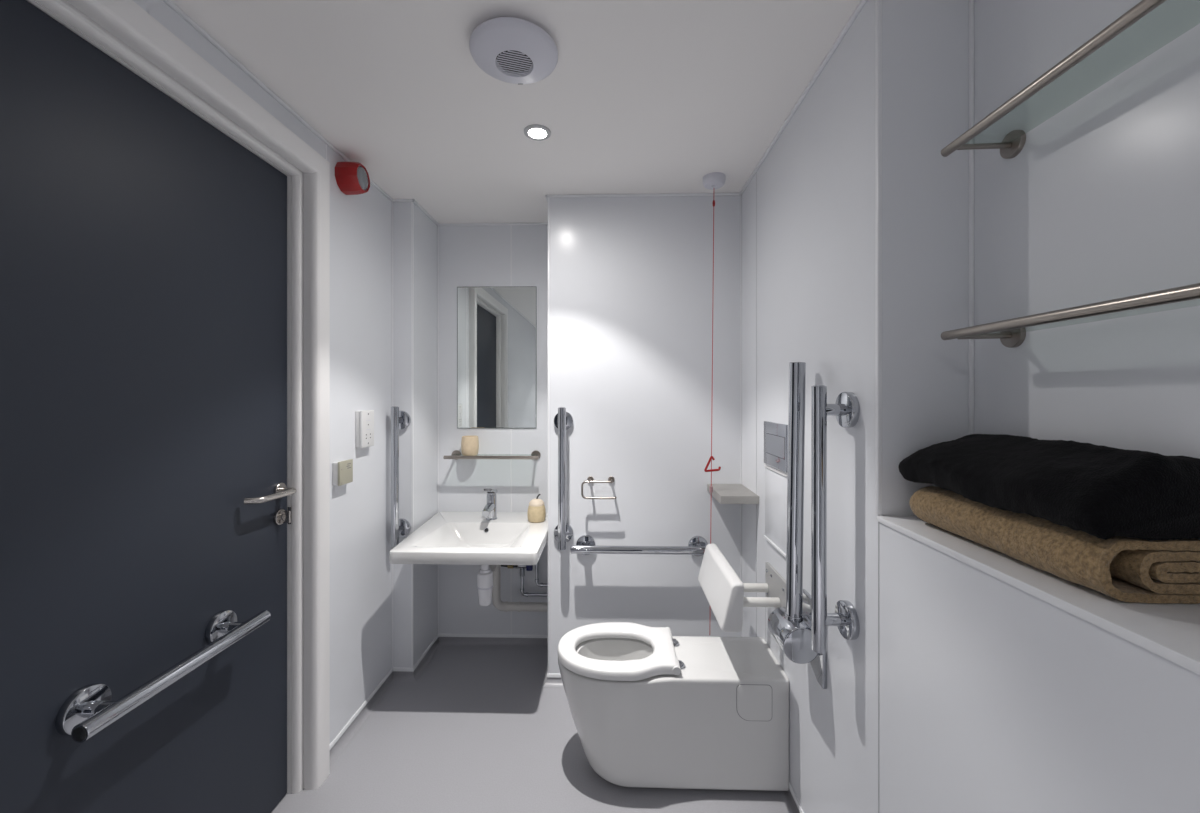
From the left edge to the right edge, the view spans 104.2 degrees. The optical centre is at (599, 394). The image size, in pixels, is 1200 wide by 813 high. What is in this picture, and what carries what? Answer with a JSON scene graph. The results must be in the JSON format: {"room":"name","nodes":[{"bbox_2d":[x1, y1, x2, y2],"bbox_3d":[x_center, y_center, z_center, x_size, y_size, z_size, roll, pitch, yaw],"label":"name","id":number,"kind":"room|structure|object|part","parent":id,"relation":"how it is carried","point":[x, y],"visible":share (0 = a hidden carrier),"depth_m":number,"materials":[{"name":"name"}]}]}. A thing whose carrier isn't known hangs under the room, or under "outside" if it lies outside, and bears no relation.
{"room":"accessible bathroom","nodes":[
{"label":"accessible bathroom","id":0,"kind":"room"},
{"bbox_2d":[133,0,391,743],"bbox_3d":[-1.168,0.215,0.515,0.200,2.350,4.470,0,0,1],"label":"wall","id":1,"kind":"structure","parent":0,"point":[360,224],"depth_m":1.97,"materials":[{"name":"white paint"}]},
{"bbox_2d":[0,0,329,812],"bbox_3d":[-1.088,0.268,1.156,0.176,2.245,1.125,0,0,1],"label":"door","id":2,"kind":"structure","parent":1,"relation":"in","point":[165,236],"depth_m":1.15,"materials":[{"name":"dark grey paint"},{"name":"white satin paint"}]},
{"bbox_3d":[-1.050,0.668,1.166,0.100,0.093,0.496,0,0,1],"label":"grab rail","id":3,"kind":"part","parent":2,"relation":"part of","materials":[{"name":"silver metal"}]},
{"bbox_3d":[-1.059,0.323,1.498,0.066,0.022,0.190,0,0,1],"label":"lever handle","id":4,"kind":"part","parent":2,"relation":"part of","materials":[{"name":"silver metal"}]},
{"bbox_2d":[332,459,352,485],"bbox_3d":[-1.018,0.305,1.847,0.033,0.092,0.092,0,0,1],"label":"wall switch","id":5,"kind":"object","parent":1,"relation":"attached to","point":[342,471],"visible":1,"depth_m":1.82,"materials":[{"name":"white plastic"}]},
{"bbox_2d":[335,162,369,194],"bbox_3d":[-0.989,-0.872,1.879,0.089,0.120,0.120,0,0,1],"label":"beacon","id":6,"kind":"object","parent":1,"relation":"attached to","point":[352,178],"visible":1,"depth_m":1.84,"materials":[{"name":"red plastic"}]},
{"bbox_2d":[330,668,394,766],"bbox_3d":[-1.015,1.365,2.008,0.030,0.050,0.578,0,0,1],"label":"baseboard","id":7,"kind":"structure","parent":1,"relation":"attached to","point":[350,729],"depth_m":1.98,"materials":[{"name":"grey plastic"}]},
{"bbox_2d":[355,410,373,447],"bbox_3d":[-1.014,0.145,2.014,0.032,0.158,0.102,0,0,1],"label":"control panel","id":8,"kind":"object","parent":1,"relation":"attached to","point":[364,420],"visible":1,"depth_m":1.98,"materials":[{"name":"white plastic"}]},
{"bbox_2d":[393,202,437,667],"bbox_3d":[-0.967,0.215,2.461,0.103,2.350,0.330,0,0,1],"label":"wall pier","id":9,"kind":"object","parent":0,"point":[425,229],"visible":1,"depth_m":2.35,"materials":[{"name":"white paint"}]},
{"bbox_2d":[391,406,410,546],"bbox_3d":[-0.976,0.388,2.251,0.093,0.665,0.090,0,0,1],"label":"grab rail","id":10,"kind":"object","parent":9,"relation":"attached to","point":[400,528],"visible":0.94,"depth_m":2.21,"materials":[{"name":"silver metal"}]},
{"bbox_3d":[-0.977,0.388,2.224,0.037,0.661,0.037,0,0,1],"label":"rail","id":11,"kind":"part","parent":10,"relation":"part of","materials":[{"name":"silver metal"}]},
{"bbox_2d":[392,667,415,681],"bbox_3d":[-0.956,1.365,2.280,0.133,0.050,0.030,0,0,1],"label":"baseboard","id":12,"kind":"object","parent":9,"relation":"attached to","point":[399,674],"visible":1,"depth_m":2.29,"materials":[{"name":"grey plastic"}]},
{"bbox_2d":[413,634,440,680],"bbox_3d":[-0.901,1.365,2.444,0.030,0.050,0.360,0,0,1],"label":"baseboard","id":13,"kind":"structure","parent":9,"relation":"attached to","point":[419,667],"depth_m":2.43,"materials":[{"name":"grey plastic"}]},
{"bbox_2d":[439,225,547,634],"bbox_3d":[-0.626,0.215,2.677,0.773,2.350,0.120,0,0,1],"label":"wall","id":14,"kind":"structure","parent":0,"point":[469,256],"depth_m":2.62,"materials":[{"name":"white paint"}]},
{"bbox_2d":[389,512,547,564],"bbox_3d":[-0.585,0.714,2.280,0.664,0.117,0.670,0,0,1],"label":"washbasin","id":15,"kind":"object","parent":14,"relation":"attached to","point":[459,538],"visible":0.92,"depth_m":2.22,"materials":[{"name":"white ceramic"}]},
{"bbox_2d":[482,489,496,519],"bbox_3d":[-0.575,0.569,2.425,0.060,0.173,0.152,0,0,1],"label":"mixer tap","id":16,"kind":"object","parent":15,"relation":"on","point":[489,512],"visible":1,"depth_m":2.44,"materials":[{"name":"silver metal"}]},
{"bbox_3d":[-0.576,0.587,2.405,0.041,0.047,0.112,0,0,1],"label":"spout","id":17,"kind":"part","parent":16,"relation":"part of","materials":[{"name":"silver metal"}]},
{"bbox_3d":[-0.574,0.504,2.448,0.052,0.044,0.092,0,0,1],"label":"lever","id":18,"kind":"part","parent":16,"relation":"part of","materials":[{"name":"silver metal"}]},
{"bbox_2d":[477,565,547,611],"bbox_3d":[-0.416,0.971,2.357,0.336,0.371,0.328,0,0,1],"label":"trap","id":19,"kind":"object","parent":15,"relation":"attached to","point":[489,576],"visible":0.91,"depth_m":2.47,"materials":[{"name":"white plastic"}]},
{"bbox_2d":[477,568,492,605],"bbox_3d":[-0.549,0.915,2.235,0.074,0.166,0.074,0,0,1],"label":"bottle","id":20,"kind":"object","parent":19,"relation":"on","point":[485,576],"depth_m":2.21,"materials":[{"name":"white plastic"}]},
{"bbox_2d":[527,494,545,522],"bbox_3d":[-0.330,0.584,2.429,0.095,0.142,0.095,0,0,1],"label":"soap dispenser","id":21,"kind":"object","parent":15,"relation":"on","point":[536,513],"visible":1,"depth_m":2.39,"materials":[{"name":"plastic"}]},
{"bbox_3d":[-0.330,0.555,2.429,0.081,0.032,0.081,0,0,1],"label":"jar lid","id":22,"kind":"part","parent":21,"relation":"part of","materials":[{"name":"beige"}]},
{"bbox_2d":[527,505,545,522],"bbox_3d":[-0.330,0.613,2.429,0.095,0.084,0.095,0,0,1],"label":"jar","id":23,"kind":"object","parent":21,"relation":"attached to","point":[536,513],"depth_m":2.39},
{"bbox_2d":[443,450,540,459],"bbox_3d":[-0.580,0.336,2.551,0.509,0.053,0.129,0,0,1],"label":"glass shelf","id":24,"kind":"object","parent":14,"relation":"attached to","point":[535,455],"visible":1,"depth_m":2.49,"materials":[{"name":"silver metal"}]},
{"bbox_2d":[461,436,478,455],"bbox_3d":[-0.712,0.277,2.557,0.093,0.104,0.093,0,0,1],"label":"tumbler","id":25,"kind":"object","parent":24,"relation":"on","point":[469,444],"visible":1,"depth_m":2.52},
{"bbox_3d":[-0.582,0.334,2.496,0.509,0.019,0.019,0,0,1],"label":"rail","id":26,"kind":"part","parent":24,"relation":"part of","materials":[{"name":"silver metal"}]},
{"bbox_2d":[438,633,547,646],"bbox_3d":[-0.577,1.365,2.601,0.670,0.050,0.030,0,0,1],"label":"baseboard","id":27,"kind":"structure","parent":14,"relation":"attached to","point":[444,639],"depth_m":2.61,"materials":[{"name":"grey plastic"}]},
{"bbox_2d":[457,286,536,428],"bbox_3d":[-0.578,-0.209,2.613,0.447,0.793,0.006,0,0,1],"label":"mirror","id":28,"kind":"object","parent":14,"relation":"attached to","point":[497,326],"visible":1,"depth_m":2.61,"materials":[{"name":"grey mirror"}]},
{"bbox_2d":[171,0,860,223],"bbox_3d":[-0.154,-1.010,0.439,2.331,0.100,4.570,0,0,1],"label":"ceiling","id":29,"kind":"structure","parent":0,"point":[640,96],"depth_m":1.45,"materials":[{"name":"white paint"}]},
{"bbox_2d":[469,17,557,84],"bbox_3d":[-0.235,-0.934,1.284,0.239,0.052,0.239,0,0,1],"label":"ceiling vent","id":30,"kind":"object","parent":29,"relation":"in","point":[505,49],"visible":1,"depth_m":1.24,"materials":[{"name":"white plastic"}]},
{"bbox_2d":[496,50,531,75],"bbox_3d":[-0.235,-0.917,1.284,0.099,0.014,0.099,0,0,1],"label":"grille","id":31,"kind":"object","parent":30,"relation":"attached to","point":[515,61],"depth_m":1.29,"materials":[{"name":"white plastic"}]},
{"bbox_2d":[524,124,550,140],"bbox_3d":[-0.228,-0.957,1.705,0.099,0.006,0.099,0,0,1],"label":"recessed light","id":32,"kind":"object","parent":29,"relation":"in","point":[537,132],"visible":1,"depth_m":1.70,"materials":[{"name":"grey"}]},
{"bbox_2d":[703,172,724,634],"bbox_3d":[0.503,0.050,2.061,0.098,2.020,0.098,0,0,1],"label":"pull cord","id":33,"kind":"object","parent":29,"relation":"hanging from","point":[715,180],"visible":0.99,"depth_m":2.06,"materials":[{"name":"red fabric"}]},
{"bbox_3d":[0.494,0.072,2.061,0.021,1.976,0.003,0,0,1],"label":"cord","id":34,"kind":"part","parent":33,"relation":"part of","materials":[{"name":"red fabric"}]},
{"bbox_2d":[703,172,724,189],"bbox_3d":[0.503,-0.937,2.061,0.098,0.046,0.098,0,0,1],"label":"switch","id":35,"kind":"object","parent":33,"relation":"attached to","point":[715,180],"depth_m":2.03,"materials":[{"name":"white plastic"}]},
{"bbox_2d":[271,645,787,812],"bbox_3d":[-0.154,1.440,0.439,2.331,0.100,4.570,0,0,1],"label":"floor","id":36,"kind":"structure","parent":0,"point":[478,731],"depth_m":1.79,"materials":[{"name":"grey plastic"}]},
{"bbox_2d":[549,195,739,673],"bbox_3d":[0.409,0.215,2.470,1.308,2.350,0.480,0,0,1],"label":"wall","id":37,"kind":"structure","parent":0,"point":[634,293],"depth_m":2.23,"materials":[{"name":"white paint"}]},
{"bbox_2d":[501,565,547,596],"bbox_3d":[-0.428,0.949,2.568,0.371,0.319,0.028,0,0,1],"label":"pipe","id":38,"kind":"object","parent":37,"relation":"attached to","point":[522,567],"visible":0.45,"depth_m":2.56,"materials":[{"name":"silver metal"}]},
{"bbox_3d":[-0.387,0.942,2.567,0.033,0.040,0.028,0,0,1],"label":"valve handle","id":39,"kind":"part","parent":38,"relation":"part of","materials":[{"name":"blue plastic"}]},
{"bbox_2d":[535,563,547,586],"bbox_3d":[-0.300,0.902,2.564,0.115,0.304,0.023,0,0,1],"label":"pipe","id":40,"kind":"object","parent":37,"relation":"attached to","point":[536,565],"visible":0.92,"depth_m":2.56,"materials":[{"name":"silver metal"}]},
{"bbox_2d":[541,660,547,686],"bbox_3d":[-0.261,1.365,2.413,0.030,0.050,0.390,0,0,1],"label":"baseboard","id":41,"kind":"structure","parent":37,"relation":"attached to","point":[544,681],"depth_m":2.30,"materials":[{"name":"grey plastic"}]},
{"bbox_2d":[541,673,563,687],"bbox_3d":[0.196,1.365,2.221,0.953,0.050,0.030,0,0,1],"label":"baseboard","id":42,"kind":"structure","parent":37,"relation":"attached to","point":[553,680],"depth_m":2.24,"materials":[{"name":"grey plastic"}]},
{"bbox_2d":[554,407,572,549],"bbox_3d":[-0.176,0.388,2.197,0.093,0.661,0.096,0,0,1],"label":"grab rail","id":43,"kind":"object","parent":37,"relation":"attached to","point":[563,420],"visible":1,"depth_m":2.15,"materials":[{"name":"silver metal"}]},
{"bbox_3d":[-0.176,0.388,2.168,0.037,0.657,0.037,0,0,1],"label":"rail","id":44,"kind":"part","parent":43,"relation":"part of","materials":[{"name":"silver metal"}]},
{"bbox_2d":[581,476,616,498],"bbox_3d":[-0.004,0.438,2.206,0.167,0.096,0.069,0,0,1],"label":"toilet roll holder","id":45,"kind":"object","parent":37,"relation":"attached to","point":[590,479],"visible":1,"depth_m":2.17,"materials":[{"name":"silver metal"}]},
{"bbox_2d":[570,535,707,555],"bbox_3d":[0.198,0.717,2.188,0.668,0.093,0.096,0,0,1],"label":"grab rail","id":46,"kind":"object","parent":37,"relation":"attached to","point":[585,544],"visible":0.79,"depth_m":2.15,"materials":[{"name":"silver metal"}]},
{"bbox_3d":[0.197,0.717,2.159,0.664,0.037,0.037,0,0,1],"label":"rail","id":47,"kind":"part","parent":46,"relation":"part of","materials":[{"name":"silver metal"}]},
{"bbox_2d":[326,0,973,673],"bbox_3d":[-0.016,0.205,1.880,2.173,2.309,1.094,0,0,19],"label":"trim","id":48,"kind":"structure","parent":37,"relation":"attached to","point":[878,3],"depth_m":1.08,"materials":[{"name":"white plastic"}]},
{"bbox_2d":[741,0,968,812],"bbox_3d":[0.850,0.215,1.646,0.385,2.350,1.145,0,0,1],"label":"wall","id":49,"kind":"structure","parent":0,"point":[816,183],"depth_m":1.18,"materials":[{"name":"white paint"}]},
{"bbox_2d":[163,0,866,225],"bbox_3d":[-0.116,-0.955,0.428,1.908,0.011,4.350,0,0,1],"label":"trim","id":50,"kind":"structure","parent":49,"relation":"attached to","point":[170,3],"depth_m":1.64,"materials":[{"name":"white plastic"}]},
{"bbox_2d":[558,622,788,790],"bbox_3d":[0.249,1.157,1.769,0.820,0.423,0.358,0,0,1],"label":"toilet","id":51,"kind":"object","parent":49,"relation":"attached to","point":[650,707],"visible":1,"depth_m":1.62,"materials":[{"name":"white ceramic"}]},
{"bbox_3d":[0.060,0.961,1.774,0.442,0.031,0.358,0,0,1],"label":"seat","id":52,"kind":"part","parent":51,"relation":"part of","materials":[{"name":"white plastic"}]},
{"bbox_2d":[707,484,758,503],"bbox_3d":[0.589,0.440,2.088,0.160,0.033,0.274,0,0,1],"label":"corner shelf","id":53,"kind":"object","parent":49,"relation":"attached to","point":[723,493],"visible":1,"depth_m":2.01,"materials":[{"name":"white plastic"}]},
{"bbox_2d":[698,543,785,631],"bbox_3d":[0.537,0.718,1.787,0.247,0.166,0.440,0,0,1],"label":"backrest","id":54,"kind":"object","parent":49,"relation":"attached to","point":[722,587],"visible":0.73,"depth_m":1.69,"materials":[{"name":"white plastic"}]},
{"bbox_2d":[764,465,787,557],"bbox_3d":[0.653,0.423,1.740,0.013,0.286,0.232,0,0,1],"label":"access panel","id":55,"kind":"object","parent":49,"relation":"attached to","point":[775,480],"visible":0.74,"depth_m":1.73,"materials":[{"name":"white plastic"}]},
{"bbox_2d":[764,421,787,472],"bbox_3d":[0.655,0.187,1.744,0.011,0.166,0.240,0,0,1],"label":"flush plate","id":56,"kind":"object","parent":49,"relation":"attached to","point":[775,434],"visible":0.85,"depth_m":1.72,"materials":[{"name":"grey plastic"}]},
{"bbox_2d":[779,782,803,812],"bbox_3d":[0.606,1.365,0.230,0.030,0.050,3.990,0,0,1],"label":"baseboard","id":57,"kind":"structure","parent":49,"relation":"attached to","point":[789,798],"depth_m":1.58,"materials":[{"name":"grey plastic"}]},
{"bbox_2d":[768,362,826,688],"bbox_3d":[0.590,0.372,1.414,0.122,0.940,0.153,0,0,1],"label":"support rail","id":58,"kind":"object","parent":49,"relation":"attached to","point":[790,625],"visible":0.92,"depth_m":1.39,"materials":[{"name":"silver metal"}]},
{"bbox_3d":[0.591,0.296,1.410,0.058,0.789,0.047,0,0,1],"label":"support arm","id":59,"kind":"part","parent":58,"relation":"part of","materials":[{"name":"silver metal"}]},
{"bbox_3d":[0.630,0.730,1.413,0.043,0.224,0.153,0,0,1],"label":"wall plate","id":60,"kind":"part","parent":58,"relation":"part of","materials":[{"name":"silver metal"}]},
{"bbox_2d":[756,172,878,812],"bbox_3d":[0.019,0.205,0.998,2.268,2.309,0.685,0,0,-40],"label":"trim","id":61,"kind":"structure","parent":49,"relation":"attached to","point":[756,172],"depth_m":1.99,"materials":[{"name":"grey"}]},
{"bbox_2d":[811,385,859,653],"bbox_3d":[0.597,0.318,1.206,0.098,0.686,0.093,0,0,1],"label":"grab rail","id":62,"kind":"object","parent":49,"relation":"attached to","point":[846,409],"visible":1,"depth_m":1.19,"materials":[{"name":"silver metal"}]},
{"bbox_3d":[0.566,0.318,1.207,0.037,0.682,0.037,0,0,1],"label":"rail","id":63,"kind":"part","parent":62,"relation":"part of","materials":[{"name":"silver metal"}]},
{"bbox_2d":[877,516,1199,674],"bbox_3d":[0.710,0.285,-0.346,0.216,0.014,2.844,0,0,1],"label":"shelf","id":64,"kind":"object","parent":49,"relation":"attached to","point":[1171,631],"depth_m":0.63,"materials":[{"name":"white laminate"}]},
{"bbox_2d":[910,485,1199,603],"bbox_3d":[0.757,0.233,0.827,0.179,0.086,0.417,0,0,1],"label":"folded towel","id":65,"kind":"object","parent":64,"relation":"on","point":[1124,569],"visible":0.8,"depth_m":0.66,"materials":[{"name":"brown fabric"}]},
{"bbox_2d":[898,432,1199,539],"bbox_3d":[0.752,0.135,0.838,0.192,0.116,0.446,0,0,1],"label":"folded towel","id":66,"kind":"object","parent":65,"relation":"on","point":[1100,491],"visible":1,"depth_m":0.68,"materials":[{"name":"black fabric"}]},
{"bbox_2d":[879,522,1199,812],"bbox_3d":[0.712,0.841,-0.346,0.212,1.098,2.845,0,0,1],"label":"wall ledge","id":67,"kind":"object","parent":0,"point":[995,697],"visible":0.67,"depth_m":0.72,"materials":[{"name":"white paint"}]},
{"bbox_2d":[974,0,1199,537],"bbox_3d":[0.905,0.215,-0.351,0.173,2.350,2.845,0,0,1],"label":"wall niche","id":68,"kind":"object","parent":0,"point":[1100,200],"depth_m":0.81,"materials":[{"name":"white paint"}]},
{"bbox_2d":[941,0,1165,158],"bbox_3d":[0.782,-0.515,0.700,0.126,0.053,0.590,0,0,1],"label":"glass shelf","id":69,"kind":"object","parent":68,"relation":"attached to","point":[1012,144],"visible":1,"depth_m":0.78,"materials":[{"name":"silver metal"}]},
{"bbox_2d":[941,283,1199,347],"bbox_3d":[0.782,-0.124,0.700,0.126,0.053,0.590,0,0,1],"label":"rail","id":70,"kind":"object","parent":68,"relation":"attached to","point":[1012,334],"visible":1,"depth_m":0.72,"materials":[{"name":"silver metal"}]}
]}

